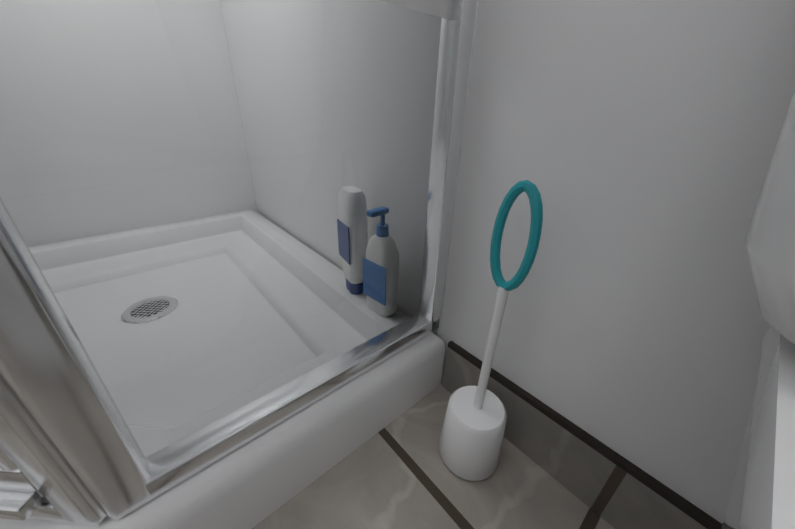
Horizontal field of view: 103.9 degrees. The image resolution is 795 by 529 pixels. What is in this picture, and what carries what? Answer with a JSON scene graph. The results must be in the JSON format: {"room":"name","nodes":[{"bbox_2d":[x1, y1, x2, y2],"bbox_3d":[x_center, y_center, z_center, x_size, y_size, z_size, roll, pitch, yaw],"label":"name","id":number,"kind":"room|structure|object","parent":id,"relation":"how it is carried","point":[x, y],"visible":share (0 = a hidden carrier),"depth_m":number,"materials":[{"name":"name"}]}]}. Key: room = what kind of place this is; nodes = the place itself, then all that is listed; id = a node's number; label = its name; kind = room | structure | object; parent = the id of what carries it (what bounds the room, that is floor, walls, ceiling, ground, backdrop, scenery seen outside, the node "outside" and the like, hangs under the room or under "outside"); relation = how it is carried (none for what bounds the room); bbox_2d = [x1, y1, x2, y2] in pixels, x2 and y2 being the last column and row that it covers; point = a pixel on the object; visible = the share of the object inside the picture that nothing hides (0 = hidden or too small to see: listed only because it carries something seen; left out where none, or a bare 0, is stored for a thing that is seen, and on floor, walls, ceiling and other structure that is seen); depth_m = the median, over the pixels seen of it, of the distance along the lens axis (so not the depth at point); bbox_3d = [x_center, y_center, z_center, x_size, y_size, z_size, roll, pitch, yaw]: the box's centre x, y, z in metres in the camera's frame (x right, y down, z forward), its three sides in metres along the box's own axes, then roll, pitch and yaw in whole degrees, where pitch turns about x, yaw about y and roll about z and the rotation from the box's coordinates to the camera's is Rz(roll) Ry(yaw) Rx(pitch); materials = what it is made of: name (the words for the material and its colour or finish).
{"room":"bathroom","nodes":[
{"label":"bathroom","id":0,"kind":"room"},
{"bbox_2d":[252,381,614,528],"bbox_3d":[-0.162,0.537,0.036,1.425,0.050,2.710,-20,35,-37],"label":"floor","id":1,"kind":"structure","parent":0,"point":[397,473],"depth_m":0.43,"materials":[{"name":"tile"}]},
{"bbox_2d":[0,0,476,528],"bbox_3d":[-0.536,-0.777,0.128,0.928,2.180,0.928,-20,35,-37],"label":"shower","id":2,"kind":"object","parent":1,"relation":"on","point":[244,370],"visible":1,"depth_m":0.42,"materials":[{"name":"white plastic"}]},
{"bbox_2d":[337,186,367,294],"bbox_3d":[-0.087,-0.042,0.611,0.042,0.212,0.070,-14,31,-28],"label":"shampoo bottle","id":3,"kind":"object","parent":2,"relation":"on","point":[350,221],"depth_m":0.58,"materials":[{"name":"white plastic"}]},
{"bbox_2d":[363,206,399,316],"bbox_3d":[-0.031,-0.003,0.552,0.051,0.200,0.064,-20,35,-37],"label":"lotion bottle","id":4,"kind":"object","parent":2,"relation":"on","point":[373,298],"depth_m":0.54,"materials":[{"name":"white plastic"}]},
{"bbox_2d":[439,180,542,480],"bbox_3d":[0.115,0.105,0.385,0.090,0.414,0.090,-20,35,-37],"label":"toilet brush","id":5,"kind":"object","parent":1,"relation":"on","point":[472,433],"visible":1,"depth_m":0.41,"materials":[{"name":"white plastic"}]},
{"bbox_2d":[721,89,794,528],"bbox_3d":[0.092,0.157,-0.080,0.741,0.748,0.402,-20,35,-37],"label":"toilet","id":6,"kind":"object","parent":1,"relation":"on","point":[762,495],"visible":1,"depth_m":0.13,"materials":[{"name":"white ceramic"}]},
{"bbox_2d":[264,0,794,523],"bbox_3d":[0.373,-0.676,-0.097,0.100,2.263,2.710,-20,35,-37],"label":"wall","id":7,"kind":"structure","parent":0,"point":[634,140],"depth_m":0.31,"materials":[{"name":"white paint"}]},
{"bbox_2d":[0,0,251,246],"bbox_3d":[-0.840,-0.884,0.475,0.900,1.827,0.006,-20,35,-37],"label":"wall","id":8,"kind":"structure","parent":7,"relation":"attached to","point":[175,35],"depth_m":0.83,"materials":[{"name":"white paint"}]},
{"bbox_2d":[216,0,478,335],"bbox_3d":[-0.197,-0.849,0.451,0.006,1.827,0.912,-20,35,-37],"label":"wall","id":9,"kind":"structure","parent":7,"relation":"attached to","point":[278,206],"depth_m":0.60,"materials":[{"name":"white paint"}]},
{"bbox_2d":[442,341,721,528],"bbox_3d":[0.392,0.349,0.269,0.009,0.107,0.916,-20,35,-37],"label":"baseboard","id":10,"kind":"structure","parent":7,"relation":"attached to","point":[613,488],"depth_m":0.41,"materials":[{"name":"tile"}]}
]}

